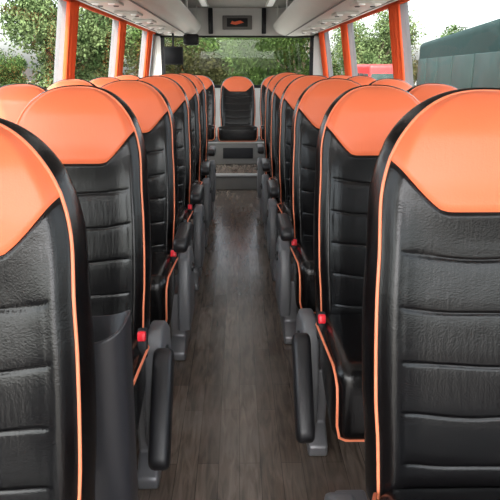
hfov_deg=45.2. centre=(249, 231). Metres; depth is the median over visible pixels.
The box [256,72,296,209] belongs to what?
seat
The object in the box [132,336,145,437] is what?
seat cushion
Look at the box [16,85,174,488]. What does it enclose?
seat
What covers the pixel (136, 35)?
tree
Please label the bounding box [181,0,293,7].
ceiling
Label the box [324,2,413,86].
wall
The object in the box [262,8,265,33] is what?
post
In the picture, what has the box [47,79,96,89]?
seat
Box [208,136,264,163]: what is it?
plinth
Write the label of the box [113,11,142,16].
unit
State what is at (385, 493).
seat cushion
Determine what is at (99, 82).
seat
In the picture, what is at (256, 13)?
wall
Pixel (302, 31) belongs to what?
unit
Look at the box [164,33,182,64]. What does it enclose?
monitor
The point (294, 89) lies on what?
seat
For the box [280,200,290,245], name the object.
seat cushion
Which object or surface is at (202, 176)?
seat cushion
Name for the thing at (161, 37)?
trim
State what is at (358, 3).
unit
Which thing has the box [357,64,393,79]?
van
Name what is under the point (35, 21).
tree
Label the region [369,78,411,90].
seat
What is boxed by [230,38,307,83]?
tree
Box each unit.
[87,0,123,6]
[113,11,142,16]
[132,19,156,23]
[146,25,166,28]
[157,30,174,32]
[300,30,317,33]
[307,25,327,29]
[317,19,341,23]
[331,11,359,16]
[350,0,385,7]
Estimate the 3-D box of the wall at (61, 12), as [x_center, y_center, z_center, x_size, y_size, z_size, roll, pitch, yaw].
[-1.259,-0.678,3.418,0.242,2.140,10.200,0,16,-1]
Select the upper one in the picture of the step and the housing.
the housing
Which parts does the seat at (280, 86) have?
armrest, leg, backrest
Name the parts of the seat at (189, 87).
backrest, leg, armrest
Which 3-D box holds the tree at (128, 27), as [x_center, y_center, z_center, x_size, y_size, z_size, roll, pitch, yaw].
[-5.587,-10.744,36.699,5.319,5.992,4.020,-14,21,-40]
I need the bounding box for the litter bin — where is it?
[92,310,137,499]
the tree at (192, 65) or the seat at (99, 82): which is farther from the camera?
the tree at (192, 65)
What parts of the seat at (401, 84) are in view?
backrest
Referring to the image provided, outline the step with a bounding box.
[215,164,264,189]
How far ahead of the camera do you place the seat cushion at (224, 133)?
6.74 m
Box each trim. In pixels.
[64,0,155,34]
[160,36,313,87]
[318,0,410,34]
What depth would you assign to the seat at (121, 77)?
5.02 m
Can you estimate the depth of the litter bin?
1.20 m
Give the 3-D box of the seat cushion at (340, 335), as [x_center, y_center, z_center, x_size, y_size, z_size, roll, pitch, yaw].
[0.420,0.385,1.745,0.431,0.224,0.480,0,16,-1]
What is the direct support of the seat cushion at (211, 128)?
on the seat at (209, 86)
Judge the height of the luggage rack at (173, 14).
0.370 m
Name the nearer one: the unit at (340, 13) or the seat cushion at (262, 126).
the unit at (340, 13)
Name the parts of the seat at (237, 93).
backrest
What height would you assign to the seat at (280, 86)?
1.190 m
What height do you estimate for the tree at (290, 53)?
4.342 m
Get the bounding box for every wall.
[53,0,153,82]
[150,8,322,135]
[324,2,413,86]
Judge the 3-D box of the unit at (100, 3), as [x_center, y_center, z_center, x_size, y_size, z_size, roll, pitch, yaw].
[-0.900,-1.428,3.747,0.180,0.029,0.260,0,16,-1]
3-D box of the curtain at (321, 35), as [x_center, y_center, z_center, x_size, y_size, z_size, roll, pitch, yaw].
[0.983,-2.175,7.928,0.180,0.855,0.180,0,16,-1]
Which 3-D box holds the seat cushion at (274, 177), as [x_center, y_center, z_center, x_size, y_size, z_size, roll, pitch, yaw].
[0.358,-0.291,4.182,0.444,0.224,0.480,0,16,-1]
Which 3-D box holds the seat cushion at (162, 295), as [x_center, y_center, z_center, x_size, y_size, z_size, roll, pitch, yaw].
[-0.517,0.208,2.382,0.444,0.224,0.480,0,16,-1]
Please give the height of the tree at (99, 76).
5.479 m
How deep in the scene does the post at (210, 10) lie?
8.07 m
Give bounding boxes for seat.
[0,83,47,123]
[0,118,96,499]
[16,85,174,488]
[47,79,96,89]
[89,77,119,86]
[100,80,194,360]
[115,75,139,79]
[137,76,204,290]
[159,73,211,246]
[177,73,216,216]
[195,75,215,140]
[217,76,257,141]
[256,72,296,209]
[259,75,274,140]
[260,74,303,240]
[266,75,328,280]
[275,78,361,343]
[292,85,419,455]
[324,88,499,499]
[329,75,350,78]
[348,76,376,84]
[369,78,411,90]
[407,83,456,102]
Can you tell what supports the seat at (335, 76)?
on the floor
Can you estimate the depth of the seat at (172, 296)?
2.55 m
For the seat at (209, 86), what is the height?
0.715 m
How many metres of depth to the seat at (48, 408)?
0.97 m
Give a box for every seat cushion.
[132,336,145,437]
[150,252,174,324]
[178,207,190,245]
[192,179,200,206]
[201,160,207,184]
[208,125,215,140]
[217,126,257,141]
[260,125,263,140]
[272,175,279,212]
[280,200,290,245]
[293,241,315,313]
[319,314,363,439]
[379,487,499,499]
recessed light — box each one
[198,0,208,6]
[265,0,275,6]
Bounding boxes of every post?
[208,8,212,33]
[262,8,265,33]
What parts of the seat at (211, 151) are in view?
backrest, armrest, leg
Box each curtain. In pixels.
[62,1,78,79]
[115,21,126,76]
[143,32,152,76]
[319,33,328,77]
[340,24,351,76]
[388,4,404,80]
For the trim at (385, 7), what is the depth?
5.08 m
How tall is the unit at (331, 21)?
0.029 m
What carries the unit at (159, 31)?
attached to the luggage rack at (173, 14)
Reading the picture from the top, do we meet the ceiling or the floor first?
the ceiling
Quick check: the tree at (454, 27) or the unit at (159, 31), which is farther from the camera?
the tree at (454, 27)
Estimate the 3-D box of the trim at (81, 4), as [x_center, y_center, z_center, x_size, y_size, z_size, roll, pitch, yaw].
[-1.184,-1.339,3.237,0.020,0.040,10.200,0,16,-1]
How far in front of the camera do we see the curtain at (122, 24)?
5.76 m
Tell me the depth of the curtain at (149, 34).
7.54 m
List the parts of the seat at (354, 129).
armrest, leg, backrest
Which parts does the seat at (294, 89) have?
armrest, leg, backrest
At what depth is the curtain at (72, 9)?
4.02 m
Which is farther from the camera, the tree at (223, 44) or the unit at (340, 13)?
the tree at (223, 44)
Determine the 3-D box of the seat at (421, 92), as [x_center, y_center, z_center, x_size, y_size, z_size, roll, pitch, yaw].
[0.854,-0.027,2.614,0.444,1.191,0.703,0,16,-1]
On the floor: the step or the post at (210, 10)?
the step
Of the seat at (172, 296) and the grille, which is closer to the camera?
the seat at (172, 296)
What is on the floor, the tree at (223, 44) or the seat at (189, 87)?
the seat at (189, 87)
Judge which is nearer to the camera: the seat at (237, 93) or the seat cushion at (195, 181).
the seat cushion at (195, 181)
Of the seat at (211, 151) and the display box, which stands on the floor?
the seat at (211, 151)
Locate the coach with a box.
[417,18,499,88]
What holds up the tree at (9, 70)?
on the ground
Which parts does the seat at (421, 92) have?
backrest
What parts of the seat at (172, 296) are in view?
backrest, leg, armrest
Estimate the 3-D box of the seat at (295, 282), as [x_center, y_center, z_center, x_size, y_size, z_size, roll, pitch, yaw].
[0.370,-0.046,2.609,0.499,1.194,0.731,0,16,-1]
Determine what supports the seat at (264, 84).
on the step
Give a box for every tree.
[0,0,127,88]
[0,48,28,86]
[37,7,131,80]
[122,32,233,84]
[124,24,182,73]
[130,27,223,84]
[206,38,259,82]
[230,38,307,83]
[240,38,343,84]
[330,6,426,74]
[385,51,417,85]
[436,29,458,38]
[442,24,467,36]
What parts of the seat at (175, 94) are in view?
backrest, leg, armrest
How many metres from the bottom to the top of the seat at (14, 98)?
1.194 m
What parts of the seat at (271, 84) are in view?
armrest, backrest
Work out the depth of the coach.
9.56 m
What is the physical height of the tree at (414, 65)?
4.122 m
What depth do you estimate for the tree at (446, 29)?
28.85 m
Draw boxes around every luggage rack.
[77,0,200,35]
[273,0,397,35]
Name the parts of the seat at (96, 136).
backrest, leg, armrest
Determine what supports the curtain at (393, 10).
attached to the wall at (404, 11)
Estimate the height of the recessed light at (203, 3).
0.026 m
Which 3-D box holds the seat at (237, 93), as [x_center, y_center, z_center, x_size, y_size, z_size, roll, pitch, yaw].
[-0.143,-1.443,7.000,0.462,0.715,0.690,0,16,-1]
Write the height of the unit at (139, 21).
0.029 m
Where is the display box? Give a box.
[222,15,251,29]
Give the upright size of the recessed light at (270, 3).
0.026 m
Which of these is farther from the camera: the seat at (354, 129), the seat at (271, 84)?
the seat at (271, 84)
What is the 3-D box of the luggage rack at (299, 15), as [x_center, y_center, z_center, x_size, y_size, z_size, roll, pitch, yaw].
[0.714,-1.611,3.694,0.613,0.370,9.150,0,16,-1]
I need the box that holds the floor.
[136,190,369,499]
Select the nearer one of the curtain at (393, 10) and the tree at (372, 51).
the curtain at (393, 10)
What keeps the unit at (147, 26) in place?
attached to the luggage rack at (173, 14)
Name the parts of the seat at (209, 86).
backrest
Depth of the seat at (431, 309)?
1.11 m
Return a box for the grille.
[223,148,252,158]
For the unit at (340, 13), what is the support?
attached to the luggage rack at (299, 15)
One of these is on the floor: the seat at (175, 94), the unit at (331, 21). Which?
the seat at (175, 94)
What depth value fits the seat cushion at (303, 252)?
2.33 m
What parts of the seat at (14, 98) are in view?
backrest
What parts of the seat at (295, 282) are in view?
armrest, leg, backrest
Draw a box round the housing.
[183,34,198,44]
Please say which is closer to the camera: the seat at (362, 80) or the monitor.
the seat at (362, 80)
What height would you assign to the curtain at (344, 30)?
0.855 m
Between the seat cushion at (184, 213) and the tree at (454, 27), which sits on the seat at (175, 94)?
the seat cushion at (184, 213)
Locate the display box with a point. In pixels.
(229, 22)
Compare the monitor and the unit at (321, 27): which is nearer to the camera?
the unit at (321, 27)

